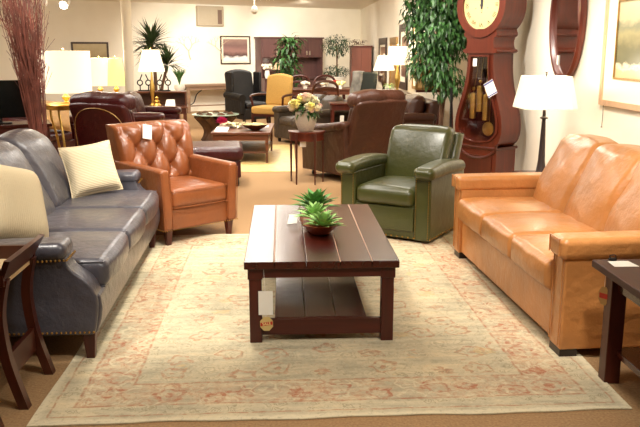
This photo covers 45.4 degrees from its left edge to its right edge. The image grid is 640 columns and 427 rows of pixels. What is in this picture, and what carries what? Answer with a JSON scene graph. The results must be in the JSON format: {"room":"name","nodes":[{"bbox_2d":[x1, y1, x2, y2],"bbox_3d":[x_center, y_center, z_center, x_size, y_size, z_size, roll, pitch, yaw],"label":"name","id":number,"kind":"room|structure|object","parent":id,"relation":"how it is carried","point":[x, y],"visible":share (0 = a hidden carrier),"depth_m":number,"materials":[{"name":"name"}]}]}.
{"room":"store","nodes":[
{"label":"store","id":0,"kind":"room"},
{"bbox_2d":[120,0,134,91],"bbox_3d":[-3.083,-2.430,12.330,0.154,2.600,0.154,-1,12,-3],"label":"column","id":1,"kind":"structure","parent":0,"point":[126,19],"depth_m":12.21,"materials":[{"name":"beige paint"}]},
{"bbox_2d":[0,0,360,111],"bbox_3d":[-3.948,-3.742,18.474,11.942,2.600,0.120,-8,14,-31],"label":"wall","id":2,"kind":"structure","parent":0,"point":[83,20],"depth_m":18.77,"materials":[{"name":"beige paint"}]},
{"bbox_2d":[71,42,108,57],"bbox_3d":[-5.268,-3.667,17.547,0.850,0.520,0.030,-7,14,-31],"label":"wall picture","id":3,"kind":"object","parent":2,"relation":"attached to","point":[101,49],"visible":0.52,"depth_m":17.58,"materials":[{"name":"brown paper"}]},
{"bbox_2d":[196,6,223,25],"bbox_3d":[-2.716,-4.872,18.877,0.700,0.480,0.126,-7,14,-31],"label":"air conditioner","id":4,"kind":"object","parent":2,"relation":"attached to","point":[205,15],"visible":1,"depth_m":18.81,"materials":[{"name":"beige plastic"}]},
{"bbox_2d":[199,7,215,24],"bbox_3d":[-2.761,-4.846,18.781,0.460,0.398,0.006,-8,14,-31],"label":"grille","id":5,"kind":"object","parent":4,"relation":"attached to","point":[207,15],"depth_m":18.78,"materials":[{"name":"beige plastic"}]},
{"bbox_2d":[220,36,250,63],"bbox_3d":[-2.149,-4.156,19.453,0.840,0.700,0.031,-8,14,-31],"label":"wall picture","id":6,"kind":"object","parent":2,"relation":"attached to","point":[236,50],"visible":1,"depth_m":19.46,"materials":[{"name":"pink paper"}]},
{"bbox_2d":[223,39,247,60],"bbox_3d":[-2.153,-4.157,19.459,0.690,0.550,0.005,-7,14,-31],"label":"print","id":7,"kind":"object","parent":6,"relation":"attached to","point":[233,49],"depth_m":19.45},
{"bbox_2d":[91,0,378,9],"bbox_3d":[-2.982,-3.186,9.409,11.400,0.100,27.000,-1,12,-3],"label":"ceiling","id":8,"kind":"structure","parent":0,"point":[330,4],"depth_m":18.09,"materials":[{"name":"paint"}]},
{"bbox_2d":[0,110,639,426],"bbox_3d":[-2.982,-0.546,9.973,11.400,0.100,27.000,-1,12,-3],"label":"floor","id":9,"kind":"structure","parent":0,"point":[254,188],"depth_m":3.49,"materials":[{"name":"beige carpet"}]},
{"bbox_2d":[0,120,51,140],"bbox_3d":[-3.457,-0.643,8.389,1.000,0.692,0.509,-5,13,-22],"label":"chest","id":10,"kind":"object","parent":9,"relation":"on","point":[4,128],"visible":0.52,"depth_m":8.18,"materials":[{"name":"brown wood"}]},
{"bbox_2d":[0,80,26,123],"bbox_3d":[-3.456,-1.198,8.223,0.620,0.460,0.140,-5,13,-22],"label":"television","id":11,"kind":"object","parent":10,"relation":"on","point":[11,103],"visible":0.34,"depth_m":8.25,"materials":[{"name":"black plastic"}]},
{"bbox_2d":[0,0,54,136],"bbox_3d":[-2.685,-1.263,6.958,0.513,2.562,0.534,2,12,11],"label":"dried branches","id":12,"kind":"object","parent":9,"relation":"on","point":[27,52],"visible":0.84,"depth_m":6.90,"materials":[{"name":"brown plant"}]},
{"bbox_2d":[0,234,55,409],"bbox_3d":[-1.617,0.474,3.364,0.730,0.668,0.470,-1,12,-3],"label":"tray table","id":13,"kind":"object","parent":9,"relation":"on","point":[14,259],"visible":1,"depth_m":3.37,"materials":[{"name":"brown wood"}]},
{"bbox_2d":[0,259,29,280],"bbox_3d":[-1.617,0.258,3.328,0.600,0.016,0.400,-1,12,-3],"label":"tray","id":14,"kind":"object","parent":13,"relation":"on","point":[26,265],"depth_m":3.37,"materials":[{"name":"brown wood"}]},
{"bbox_2d":[2,115,75,153],"bbox_3d":[-3.848,-1.118,10.246,1.008,0.905,0.980,8,14,31],"label":"leather armchair","id":15,"kind":"object","parent":9,"relation":"on","point":[70,141],"visible":0.12,"depth_m":10.12,"materials":[{"name":"leather"}]},
{"bbox_2d":[41,100,70,131],"bbox_3d":[-3.474,-1.288,10.046,0.459,0.440,0.217,-11,16,-42],"label":"throw pillow","id":16,"kind":"object","parent":15,"relation":"on","point":[65,119],"visible":0.41,"depth_m":10.02,"materials":[{"name":"beige fabric"}]},
{"bbox_2d":[50,129,72,142],"bbox_3d":[-3.713,-1.029,10.177,0.651,0.188,0.585,8,14,31],"label":"seat cushion","id":17,"kind":"object","parent":15,"relation":"on","point":[68,135],"depth_m":10.11,"materials":[{"name":"red leather"}]},
{"bbox_2d":[44,102,69,156],"bbox_3d":[-3.058,-0.908,9.380,0.560,0.884,0.557,-1,12,-3],"label":"side table","id":18,"kind":"object","parent":9,"relation":"on","point":[58,106],"visible":0.38,"depth_m":9.17,"materials":[{"name":"gold metal"}]},
{"bbox_2d":[39,48,91,102],"bbox_3d":[-3.078,-1.660,9.218,0.620,0.652,0.620,-1,12,-3],"label":"table lamp","id":19,"kind":"object","parent":18,"relation":"on","point":[70,70],"visible":0.92,"depth_m":8.95,"materials":[{"name":"white fabric"}]},
{"bbox_2d":[0,128,159,357],"bbox_3d":[-1.664,0.028,4.739,1.109,0.965,2.360,-1,12,-4],"label":"leather sofa","id":20,"kind":"object","parent":9,"relation":"on","point":[95,242],"visible":0.7,"depth_m":4.19,"materials":[{"name":"leather"}]},
{"bbox_2d":[0,165,48,238],"bbox_3d":[-1.641,-0.033,3.986,0.323,0.503,0.530,6,14,27],"label":"throw pillow","id":21,"kind":"object","parent":20,"relation":"on","point":[22,206],"visible":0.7,"depth_m":3.94,"materials":[{"name":"beige fabric"}]},
{"bbox_2d":[0,140,55,215],"bbox_3d":[-1.906,-0.176,4.676,0.438,0.540,0.661,-1,12,-4],"label":"cushion","id":22,"kind":"object","parent":20,"relation":"on","point":[10,155],"depth_m":4.74,"materials":[{"name":"leather"}]},
{"bbox_2d":[0,128,70,206],"bbox_3d":[-1.954,-0.314,5.323,0.435,0.540,0.661,-1,12,-4],"label":"cushion","id":23,"kind":"object","parent":20,"relation":"on","point":[39,151],"depth_m":5.15,"materials":[{"name":"leather"}]},
{"bbox_2d":[49,231,128,284],"bbox_3d":[-1.426,0.229,4.120,0.732,0.180,0.667,-1,12,-4],"label":"seat cushion","id":24,"kind":"object","parent":20,"relation":"on","point":[103,254],"depth_m":4.01,"materials":[{"name":"leather"}]},
{"bbox_2d":[58,140,122,197],"bbox_3d":[-1.622,-0.314,5.422,0.405,0.383,0.224,-9,15,-36],"label":"throw pillow","id":25,"kind":"object","parent":20,"relation":"on","point":[90,169],"visible":1,"depth_m":5.35,"materials":[{"name":"beige fabric"}]},
{"bbox_2d":[47,208,145,249],"bbox_3d":[-1.476,0.091,4.766,0.732,0.180,0.667,-1,12,-4],"label":"seat cushion","id":26,"kind":"object","parent":20,"relation":"on","point":[131,221],"depth_m":4.65,"materials":[{"name":"leather"}]},
{"bbox_2d":[55,190,158,224],"bbox_3d":[-1.525,-0.047,5.413,0.732,0.180,0.667,-1,12,-4],"label":"seat cushion","id":27,"kind":"object","parent":20,"relation":"on","point":[147,200],"depth_m":5.25,"materials":[{"name":"leather"}]},
{"bbox_2d":[69,91,136,145],"bbox_3d":[-2.208,-0.882,8.759,0.977,1.065,1.072,5,13,24],"label":"recliner","id":28,"kind":"object","parent":9,"relation":"on","point":[90,111],"visible":0.45,"depth_m":8.26,"materials":[{"name":"red leather"}]},
{"bbox_2d":[124,91,181,121],"bbox_3d":[-2.706,-1.382,11.532,1.005,0.885,1.430,0,12,1],"label":"loveseat","id":29,"kind":"object","parent":9,"relation":"on","point":[142,112],"visible":0.22,"depth_m":11.70,"materials":[{"name":"red leather"}]},
{"bbox_2d":[124,91,145,111],"bbox_3d":[-2.865,-1.655,11.743,0.324,0.439,0.516,0,12,1],"label":"cushion","id":30,"kind":"object","parent":29,"relation":"on","point":[140,107],"depth_m":11.65,"materials":[{"name":"red leather"}]},
{"bbox_2d":[133,18,187,90],"bbox_3d":[-3.376,-2.975,15.816,1.364,2.209,1.099,-1,12,-3],"label":"yucca plant","id":31,"kind":"object","parent":9,"relation":"on","point":[152,35],"visible":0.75,"depth_m":15.63,"materials":[{"name":"green plant"}]},
{"bbox_2d":[135,90,187,121],"bbox_3d":[-3.085,-1.992,14.778,1.060,0.720,0.700,-2,12,-9],"label":"sideboard","id":32,"kind":"object","parent":9,"relation":"on","point":[180,97],"visible":0.3,"depth_m":15.03,"materials":[{"name":"brown wood"}]},
{"bbox_2d":[138,48,164,105],"bbox_3d":[-3.187,-2.576,14.494,0.500,1.092,0.500,-1,12,-3],"label":"table lamp","id":33,"kind":"object","parent":32,"relation":"on","point":[150,60],"visible":0.93,"depth_m":14.27,"materials":[{"name":"white fabric"}]},
{"bbox_2d":[135,90,186,92],"bbox_3d":[-3.112,-2.366,14.880,1.020,0.030,0.340,-2,12,-9],"label":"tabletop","id":34,"kind":"object","parent":32,"relation":"attached to","point":[185,91],"depth_m":14.73,"materials":[{"name":"brown wood"}]},
{"bbox_2d":[171,69,185,90],"bbox_3d":[-2.735,-2.598,14.871,0.306,0.428,0.305,-1,12,-3],"label":"potted plant","id":35,"kind":"object","parent":32,"relation":"on","point":[178,74],"visible":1,"depth_m":14.82,"materials":[{"name":"green plant"}]},
{"bbox_2d":[105,119,237,245],"bbox_3d":[-1.219,-0.288,6.346,0.730,0.912,0.846,-11,16,-42],"label":"tufted armchair","id":36,"kind":"object","parent":9,"relation":"on","point":[192,189],"visible":0.77,"depth_m":6.26,"materials":[{"name":"leather"}]},
{"bbox_2d":[170,175,225,207],"bbox_3d":[-1.143,-0.193,6.282,0.525,0.172,0.610,-11,16,-42],"label":"seat cushion","id":37,"kind":"object","parent":36,"relation":"on","point":[186,191],"depth_m":6.12,"materials":[{"name":"leather"}]},
{"bbox_2d":[178,83,225,112],"bbox_3d":[-2.710,-2.865,18.964,1.500,0.680,0.450,-8,14,-31],"label":"console table","id":38,"kind":"object","parent":9,"relation":"on","point":[216,86],"visible":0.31,"depth_m":18.62,"materials":[{"name":"brown wood"}]},
{"bbox_2d":[192,110,238,140],"bbox_3d":[-1.744,-1.438,12.813,0.790,0.539,0.790,-1,12,-3],"label":"table","id":39,"kind":"object","parent":9,"relation":"on","point":[207,120],"visible":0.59,"depth_m":12.62,"materials":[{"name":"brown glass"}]},
{"bbox_2d":[192,141,242,185],"bbox_3d":[-1.263,-0.578,8.772,0.760,0.465,0.680,-1,12,-7],"label":"ottoman","id":40,"kind":"object","parent":9,"relation":"on","point":[232,151],"visible":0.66,"depth_m":8.46,"materials":[{"name":"red leather"}]},
{"bbox_2d":[192,141,242,160],"bbox_3d":[-1.263,-0.713,8.743,0.760,0.190,0.680,-1,12,-7],"label":"cushion","id":41,"kind":"object","parent":40,"relation":"on","point":[224,150],"depth_m":8.45,"materials":[{"name":"red leather"}]},
{"bbox_2d":[223,69,270,122],"bbox_3d":[-1.458,-2.325,15.387,0.825,1.118,0.899,-8,14,-32],"label":"armchair","id":42,"kind":"object","parent":9,"relation":"on","point":[240,85],"visible":0.72,"depth_m":15.34,"materials":[{"name":"black leather"}]},
{"bbox_2d":[245,101,266,108],"bbox_3d":[-1.379,-2.174,15.294,0.500,0.160,0.580,-8,14,-32],"label":"seat cushion","id":43,"kind":"object","parent":42,"relation":"on","point":[248,105],"depth_m":15.04,"materials":[{"name":"yellow fabric"}]},
{"bbox_2d":[241,144,295,171],"bbox_3d":[-1.210,-0.813,10.966,1.700,0.008,2.800,-1,12,-3],"label":"area rug","id":44,"kind":"object","parent":9,"relation":"on","point":[279,157],"visible":0.27,"depth_m":10.47,"materials":[{"name":"beige carpet"}]},
{"bbox_2d":[210,123,274,162],"bbox_3d":[-1.075,-1.019,10.919,0.800,0.415,1.350,0,12,-1],"label":"coffee table","id":45,"kind":"object","parent":44,"relation":"on","point":[233,133],"visible":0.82,"depth_m":10.34,"materials":[{"name":"brown wood"}]},
{"bbox_2d":[242,123,268,130],"bbox_3d":[-0.891,-1.193,10.502,0.391,0.096,0.390,-1,12,-3],"label":"fruit bowl","id":46,"kind":"object","parent":45,"relation":"on","point":[252,126],"visible":1,"depth_m":10.40,"materials":[{"name":"brown wood"}]},
{"bbox_2d":[240,141,271,152],"bbox_3d":[-1.075,-0.953,10.933,0.720,0.020,1.270,0,12,-1],"label":"shelf","id":47,"kind":"object","parent":45,"relation":"attached to","point":[248,146],"depth_m":10.89,"materials":[{"name":"brown wood"}]},
{"bbox_2d":[249,73,292,122],"bbox_3d":[-0.858,-1.987,13.905,0.707,1.083,0.686,6,13,25],"label":"armchair","id":48,"kind":"object","parent":9,"relation":"on","point":[279,86],"visible":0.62,"depth_m":13.98,"materials":[{"name":"yellow fabric"}]},
{"bbox_2d":[251,105,280,113],"bbox_3d":[-0.881,-1.881,13.875,0.560,0.178,0.540,6,13,25],"label":"seat cushion","id":49,"kind":"object","parent":48,"relation":"on","point":[260,109],"depth_m":13.67,"materials":[{"name":"yellow fabric"}]},
{"bbox_2d":[269,32,307,95],"bbox_3d":[-0.690,-3.055,16.953,0.932,1.892,0.840,-1,12,-3],"label":"potted plant","id":50,"kind":"object","parent":9,"relation":"on","point":[286,51],"visible":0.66,"depth_m":16.77,"materials":[{"name":"green plant"}]},
{"bbox_2d":[254,37,325,95],"bbox_3d":[-0.745,-3.699,20.112,1.920,1.830,0.560,-8,14,-31],"label":"hutch","id":51,"kind":"object","parent":9,"relation":"on","point":[312,54],"visible":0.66,"depth_m":20.09,"materials":[{"name":"brown wood"}]},
{"bbox_2d":[261,77,325,79],"bbox_3d":[-0.745,-3.562,20.142,1.900,0.030,0.560,-8,14,-31],"label":"countertop","id":52,"kind":"structure","parent":51,"relation":"on","point":[299,77],"depth_m":20.19,"materials":[{"name":"brown wood"}]},
{"bbox_2d":[288,130,325,184],"bbox_3d":[-0.161,-0.641,8.752,0.430,0.597,0.300,1,12,5],"label":"side table","id":53,"kind":"object","parent":9,"relation":"on","point":[297,136],"visible":1,"depth_m":8.64,"materials":[{"name":"brown wood"}]},
{"bbox_2d":[287,92,321,131],"bbox_3d":[-0.163,-1.150,8.648,0.428,0.441,0.419,-1,12,-3],"label":"flower vase","id":54,"kind":"object","parent":53,"relation":"on","point":[305,121],"visible":1,"depth_m":8.56,"materials":[{"name":"ceramic"}]},
{"bbox_2d":[272,94,348,140],"bbox_3d":[-0.070,-1.546,12.538,0.991,0.785,1.280,-7,14,-30],"label":"loveseat","id":55,"kind":"object","parent":9,"relation":"on","point":[283,121],"visible":0.41,"depth_m":12.43,"materials":[{"name":"beige leather"}]},
{"bbox_2d":[279,115,294,125],"bbox_3d":[-0.315,-1.528,12.658,0.651,0.188,0.440,-7,14,-30],"label":"seat cushion","id":56,"kind":"object","parent":55,"relation":"on","point":[284,120],"depth_m":12.50,"materials":[{"name":"beige leather"}]},
{"bbox_2d":[321,95,343,108],"bbox_3d":[0.184,-1.727,12.390,0.316,0.370,0.441,-7,14,-30],"label":"cushion","id":57,"kind":"object","parent":55,"relation":"on","point":[324,99],"depth_m":12.28,"materials":[{"name":"beige leather"}]},
{"bbox_2d":[292,87,349,94],"bbox_3d":[0.122,-2.164,15.514,1.700,0.750,0.950,-1,12,-7],"label":"dining table","id":58,"kind":"object","parent":9,"relation":"on","point":[295,90],"visible":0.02,"depth_m":15.01,"materials":[{"name":"brown wood"}]},
{"bbox_2d":[311,80,339,95],"bbox_3d":[0.067,-1.954,13.987,0.523,0.982,0.569,-2,12,-9],"label":"dining chair","id":59,"kind":"object","parent":9,"relation":"on","point":[314,89],"visible":0.48,"depth_m":13.68,"materials":[{"name":"brown wood"}]},
{"bbox_2d":[26,231,631,426],"bbox_3d":[-0.022,0.508,4.783,2.543,0.008,3.289,-1,12,-3],"label":"area rug","id":60,"kind":"object","parent":9,"relation":"on","point":[174,344],"visible":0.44,"depth_m":3.81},
{"bbox_2d":[244,204,399,342],"bbox_3d":[-0.025,0.307,4.648,0.794,0.442,1.465,-1,12,-3],"label":"coffee table","id":61,"kind":"object","parent":60,"relation":"on","point":[327,266],"visible":0.97,"depth_m":4.10,"materials":[{"name":"brown wood"}]},
{"bbox_2d":[258,291,272,314],"bbox_3d":[-0.279,0.460,3.930,0.074,0.128,0.001,-1,12,-3],"label":"price tag","id":62,"kind":"object","parent":61,"relation":"hanging from","point":[265,307],"visible":1,"depth_m":3.93,"materials":[{"name":"white paper"}]},
{"bbox_2d":[260,281,272,330],"bbox_3d":[-0.276,0.436,3.923,0.066,0.347,0.013,-1,12,-3],"label":"tag","id":63,"kind":"object","parent":61,"relation":"hanging from","point":[266,323],"visible":1,"depth_m":3.94,"materials":[{"name":"brown paper"}]},
{"bbox_2d":[292,188,344,234],"bbox_3d":[-0.011,-0.015,4.539,0.333,0.230,0.528,-1,12,-7],"label":"succulent planter","id":64,"kind":"object","parent":61,"relation":"on","point":[317,221],"visible":1,"depth_m":4.50,"materials":[{"name":"green plant"}]},
{"bbox_2d":[300,210,337,234],"bbox_3d":[-0.010,0.064,4.538,0.214,0.077,0.494,-1,12,-7],"label":"bowl","id":65,"kind":"object","parent":64,"relation":"on","point":[314,226],"depth_m":4.40,"materials":[{"name":"red ceramic"}]},
{"bbox_2d":[275,277,365,317],"bbox_3d":[-0.028,0.413,4.671,0.483,0.018,1.320,-1,12,-3],"label":"shelf","id":66,"kind":"object","parent":61,"relation":"attached to","point":[324,297],"depth_m":4.32,"materials":[{"name":"brown wood"}]},
{"bbox_2d":[328,101,349,122],"bbox_3d":[0.349,-1.347,11.759,0.420,0.720,0.450,-1,12,-3],"label":"end table","id":67,"kind":"object","parent":9,"relation":"on","point":[334,105],"visible":0.28,"depth_m":11.51,"materials":[{"name":"brown wood"}]},
{"bbox_2d":[302,89,407,175],"bbox_3d":[0.422,-0.979,9.212,0.978,1.065,1.061,-9,15,-36],"label":"recliner","id":68,"kind":"object","parent":9,"relation":"on","point":[373,113],"visible":0.84,"depth_m":8.79,"materials":[{"name":"brown leather"}]},
{"bbox_2d":[349,46,372,86],"bbox_3d":[0.981,-3.280,18.693,0.530,1.605,0.629,-1,12,-3],"label":"wardrobe","id":69,"kind":"object","parent":9,"relation":"on","point":[360,56],"visible":0.44,"depth_m":18.31,"materials":[{"name":"brown wood"}]},
{"bbox_2d":[350,71,377,93],"bbox_3d":[0.637,-1.863,13.160,0.520,1.145,0.744,8,14,31],"label":"chair","id":70,"kind":"object","parent":9,"relation":"on","point":[361,80],"visible":0.23,"depth_m":13.25,"materials":[{"name":"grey fabric"}]},
{"bbox_2d":[350,71,364,93],"bbox_3d":[0.548,-2.107,13.214,0.230,0.690,0.664,8,14,31],"label":"throw","id":71,"kind":"object","parent":70,"relation":"on","point":[358,77],"depth_m":13.28,"materials":[{"name":"grey fabric"}]},
{"bbox_2d":[335,124,464,241],"bbox_3d":[0.726,-0.302,6.442,0.871,0.838,0.984,7,14,29],"label":"recliner","id":72,"kind":"object","parent":9,"relation":"on","point":[409,190],"visible":0.88,"depth_m":6.20,"materials":[{"name":"green leather"}]},
{"bbox_2d":[357,175,414,206],"bbox_3d":[0.646,-0.201,6.323,0.514,0.180,0.620,7,14,29],"label":"seat cushion","id":73,"kind":"object","parent":72,"relation":"on","point":[372,190],"depth_m":6.12,"materials":[{"name":"green leather"}]},
{"bbox_2d":[403,91,438,124],"bbox_3d":[1.112,-1.337,11.320,0.965,0.885,1.730,-1,12,-7],"label":"leather sofa","id":74,"kind":"object","parent":9,"relation":"on","point":[419,109],"visible":0.27,"depth_m":10.61,"materials":[{"name":"brown leather"}]},
{"bbox_2d":[405,94,425,112],"bbox_3d":[1.308,-1.494,10.965,0.322,0.429,0.666,-1,12,-7],"label":"cushion","id":75,"kind":"object","parent":74,"relation":"on","point":[416,103],"depth_m":10.65,"materials":[{"name":"brown leather"}]},
{"bbox_2d":[398,0,467,125],"bbox_3d":[1.462,-1.726,9.311,1.025,2.486,0.866,-4,13,-19],"label":"ficus tree","id":76,"kind":"object","parent":9,"relation":"on","point":[436,50],"visible":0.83,"depth_m":9.05,"materials":[{"name":"green plant"}]},
{"bbox_2d":[416,70,452,127],"bbox_3d":[1.483,-1.259,10.083,0.524,1.257,0.448,-1,12,-3],"label":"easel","id":77,"kind":"object","parent":9,"relation":"on","point":[437,120],"visible":0.21,"depth_m":9.89,"materials":[{"name":"brown wood"}]},
{"bbox_2d":[415,70,438,89],"bbox_3d":[1.420,-1.714,9.789,0.400,0.260,0.020,-1,12,-3],"label":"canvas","id":78,"kind":"object","parent":77,"relation":"on","point":[417,86],"visible":0.24,"depth_m":9.79,"materials":[{"name":"brown fabric"}]},
{"bbox_2d":[418,72,432,86],"bbox_3d":[1.420,-1.714,9.790,0.350,0.210,0.006,-1,12,-3],"label":"print","id":79,"kind":"object","parent":78,"relation":"attached to","point":[420,83],"depth_m":9.79},
{"bbox_2d":[455,0,526,173],"bbox_3d":[1.855,-1.433,8.384,0.405,2.300,0.652,-10,15,-38],"label":"grandfather clock","id":80,"kind":"object","parent":9,"relation":"on","point":[491,127],"visible":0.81,"depth_m":8.27,"materials":[{"name":"brown wood"}]},
{"bbox_2d":[484,79,496,97],"bbox_3d":[1.808,-1.326,8.119,0.003,0.202,0.190,-10,15,-38],"label":"price tag","id":81,"kind":"object","parent":80,"relation":"attached to","point":[490,88],"visible":1,"depth_m":8.12,"materials":[{"name":"white paper"}]},
{"bbox_2d":[498,0,526,28],"bbox_3d":[1.855,-2.230,8.214,0.335,0.650,0.630,-10,15,-38],"label":"hood","id":82,"kind":"object","parent":80,"relation":"attached to","point":[511,13],"depth_m":7.99,"materials":[{"name":"brown wood"}]},
{"bbox_2d":[512,170,535,171],"bbox_3d":[1.987,-0.112,6.627,0.520,0.450,0.520,-1,12,-3],"label":"end table","id":83,"kind":"object","parent":9,"relation":"on","point":[522,170],"visible":0.02,"depth_m":6.76,"materials":[{"name":"brown wood"}]},
{"bbox_2d":[513,70,577,171],"bbox_3d":[1.901,-0.769,6.503,0.458,0.884,0.458,-1,12,-3],"label":"table lamp","id":84,"kind":"object","parent":83,"relation":"on","point":[534,92],"visible":0.94,"depth_m":6.26,"materials":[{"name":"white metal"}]},
{"bbox_2d":[452,134,639,356],"bbox_3d":[1.548,0.052,4.712,1.004,0.930,2.035,-1,12,-5],"label":"leather sofa","id":85,"kind":"object","parent":9,"relation":"on","point":[537,236],"visible":1,"depth_m":4.47,"materials":[{"name":"orange leather"}]},
{"bbox_2d":[458,197,562,236],"bbox_3d":[1.314,0.008,5.255,0.639,0.190,0.566,-1,12,-5],"label":"seat cushion","id":86,"kind":"object","parent":85,"relation":"on","point":[471,210],"depth_m":5.13,"materials":[{"name":"leather"}]},
{"bbox_2d":[511,234,553,289],"bbox_3d":[1.419,0.240,4.164,0.639,0.192,0.568,-1,12,-5],"label":"seat cushion","id":87,"kind":"object","parent":85,"relation":"on","point":[531,253],"depth_m":4.09,"materials":[{"name":"leather"}]},
{"bbox_2d":[481,212,597,258],"bbox_3d":[1.366,0.123,4.709,0.639,0.192,0.570,-1,12,-5],"label":"seat cushion","id":88,"kind":"object","parent":85,"relation":"on","point":[498,229],"depth_m":4.60,"materials":[{"name":"leather"}]},
{"bbox_2d":[533,134,618,211],"bbox_3d":[1.737,-0.276,5.235,0.441,0.508,0.584,-1,12,-5],"label":"cushion","id":89,"kind":"object","parent":85,"relation":"on","point":[553,188],"depth_m":5.11,"materials":[{"name":"leather"}]},
{"bbox_2d":[563,144,639,230],"bbox_3d":[1.785,-0.159,4.689,0.446,0.508,0.584,-1,12,-5],"label":"cushion","id":90,"kind":"object","parent":85,"relation":"on","point":[606,170],"depth_m":4.59,"materials":[{"name":"leather"}]},
{"bbox_2d":[604,162,639,230],"bbox_3d":[1.839,-0.043,4.144,0.442,0.508,0.584,-1,12,-5],"label":"cushion","id":91,"kind":"object","parent":85,"relation":"on","point":[622,211],"depth_m":4.28,"materials":[{"name":"leather"}]},
{"bbox_2d":[592,259,639,383],"bbox_3d":[1.613,0.592,3.048,0.700,0.568,1.050,-1,12,-3],"label":"end table","id":92,"kind":"object","parent":9,"relation":"on","point":[622,283],"visible":1,"depth_m":3.44,"materials":[{"name":"wood"}]},
{"bbox_2d":[598,276,607,304],"bbox_3d":[1.292,0.334,3.475,0.005,0.171,0.053,-8,15,-34],"label":"tag","id":93,"kind":"object","parent":92,"relation":"hanging from","point":[602,296],"visible":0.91,"depth_m":3.48,"materials":[{"name":"brown paper"}]},
{"bbox_2d":[616,347,639,377],"bbox_3d":[1.613,0.723,3.076,0.490,0.030,0.920,-1,12,-3],"label":"shelf","id":94,"kind":"object","parent":92,"relation":"attached to","point":[630,357],"depth_m":3.41,"materials":[{"name":"brown wood"}]},
{"bbox_3d":[0.386,-2.657,18.084,0.450,0.640,0.450,-1,12,-3],"label":"plant stand","id":95,"kind":"object","parent":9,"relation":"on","visible":0},
{"bbox_2d":[321,34,352,86],"bbox_3d":[0.377,-3.570,17.880,0.816,1.229,0.684,-1,12,-3],"label":"topiary tree","id":96,"kind":"object","parent":95,"relation":"on","point":[339,49],"visible":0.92,"depth_m":17.83,"materials":[{"name":"green plant"}]},
{"bbox_3d":[1.225,-1.667,13.065,0.420,0.800,1.200,-1,12,-3],"label":"console table","id":97,"kind":"object","parent":9,"relation":"on","visible":0},
{"bbox_2d":[373,54,394,88],"bbox_3d":[1.095,-2.411,13.104,0.370,0.637,0.370,-1,12,-3],"label":"table lamp","id":98,"kind":"object","parent":97,"relation":"on","point":[381,64],"visible":0.84,"depth_m":12.96,"materials":[{"name":"white fabric"}]},
{"bbox_2d":[388,44,407,89],"bbox_3d":[1.279,-2.384,12.607,0.330,0.792,0.330,-1,12,-3],"label":"table lamp","id":99,"kind":"object","parent":97,"relation":"on","point":[397,55],"visible":0.85,"depth_m":12.44,"materials":[{"name":"white fabric"}]},
{"bbox_3d":[-3.590,-1.576,12.641,0.740,0.800,0.400,-1,12,-6],"label":"table","id":100,"kind":"object","parent":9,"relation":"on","visible":0},
{"bbox_2d":[90,56,107,90],"bbox_3d":[-3.600,-2.262,12.493,0.380,0.602,0.380,-1,12,-3],"label":"table lamp","id":101,"kind":"object","parent":100,"relation":"on","point":[99,66],"visible":0.64,"depth_m":12.34,"materials":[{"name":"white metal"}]},
{"bbox_2d":[107,56,124,91],"bbox_3d":[-3.340,-2.265,12.506,0.340,0.602,0.340,-1,12,-3],"label":"table lamp","id":102,"kind":"object","parent":100,"relation":"on","point":[115,77],"visible":0.79,"depth_m":12.38,"materials":[{"name":"yellow fabric"}]},
{"bbox_2d":[360,0,467,129],"bbox_3d":[1.652,-3.252,16.177,0.500,2.600,11.000,-1,12,-3],"label":"wall","id":103,"kind":"structure","parent":0,"point":[380,19],"depth_m":15.81,"materials":[{"name":"beige paint"}]},
{"bbox_2d":[378,38,386,83],"bbox_3d":[1.362,-3.334,16.657,0.030,0.950,1.250,-1,12,-3],"label":"wall picture","id":104,"kind":"object","parent":103,"relation":"attached to","point":[382,50],"visible":0.6,"depth_m":16.69,"materials":[{"name":"brown metal"}]},
{"bbox_2d":[389,37,397,87],"bbox_3d":[1.442,-2.980,15.047,0.030,0.950,0.950,-1,12,-3],"label":"wall picture","id":105,"kind":"object","parent":103,"relation":"attached to","point":[393,40],"visible":0.56,"depth_m":15.03,"materials":[{"name":"gold metal"}]},
{"bbox_2d":[391,43,395,80],"bbox_3d":[1.449,-2.980,15.048,0.004,0.720,0.720,-1,12,-3],"label":"print","id":106,"kind":"object","parent":105,"relation":"attached to","point":[392,44],"depth_m":15.07},
{"bbox_2d":[398,24,408,89],"bbox_3d":[1.502,-2.826,13.804,0.030,1.150,0.950,-1,12,-3],"label":"wall picture","id":107,"kind":"object","parent":103,"relation":"attached to","point":[403,84],"visible":0.54,"depth_m":13.83,"materials":[{"name":"brown paper"}]},
{"bbox_2d":[401,37,405,76],"bbox_3d":[1.510,-2.826,13.804,0.004,0.720,0.520,-1,12,-3],"label":"print","id":108,"kind":"object","parent":107,"relation":"attached to","point":[402,39],"depth_m":13.83},
{"bbox_2d":[513,0,639,170],"bbox_3d":[2.553,-0.709,4.275,0.120,2.600,13.400,-1,12,-3],"label":"wall","id":109,"kind":"structure","parent":0,"point":[620,125],"depth_m":7.37,"materials":[{"name":"beige paint"}]},
{"bbox_2d":[549,0,587,76],"bbox_3d":[2.305,-1.833,7.145,0.050,1.200,0.840,-1,12,-3],"label":"wall mirror","id":110,"kind":"object","parent":109,"relation":"attached to","point":[567,22],"visible":0.91,"depth_m":7.18,"materials":[{"name":"brown wood"}]},
{"bbox_2d":[555,0,579,73],"bbox_3d":[2.321,-1.833,7.146,0.010,1.064,0.704,-1,12,-3],"label":"mirror glass","id":111,"kind":"object","parent":110,"relation":"attached to","point":[567,12],"depth_m":7.18,"materials":[{"name":"brown mirror"}]},
{"bbox_2d":[598,0,639,127],"bbox_3d":[2.400,-1.219,5.776,0.030,1.249,1.250,-1,12,-3],"label":"painting","id":112,"kind":"object","parent":109,"relation":"attached to","point":[619,87],"visible":1,"depth_m":6.08,"materials":[{"name":"brown wood"}]},
{"bbox_2d":[615,0,639,78],"bbox_3d":[2.407,-1.312,5.757,0.004,0.600,0.790,-1,12,-3],"label":"print","id":113,"kind":"object","parent":112,"relation":"attached to","point":[627,34],"depth_m":5.95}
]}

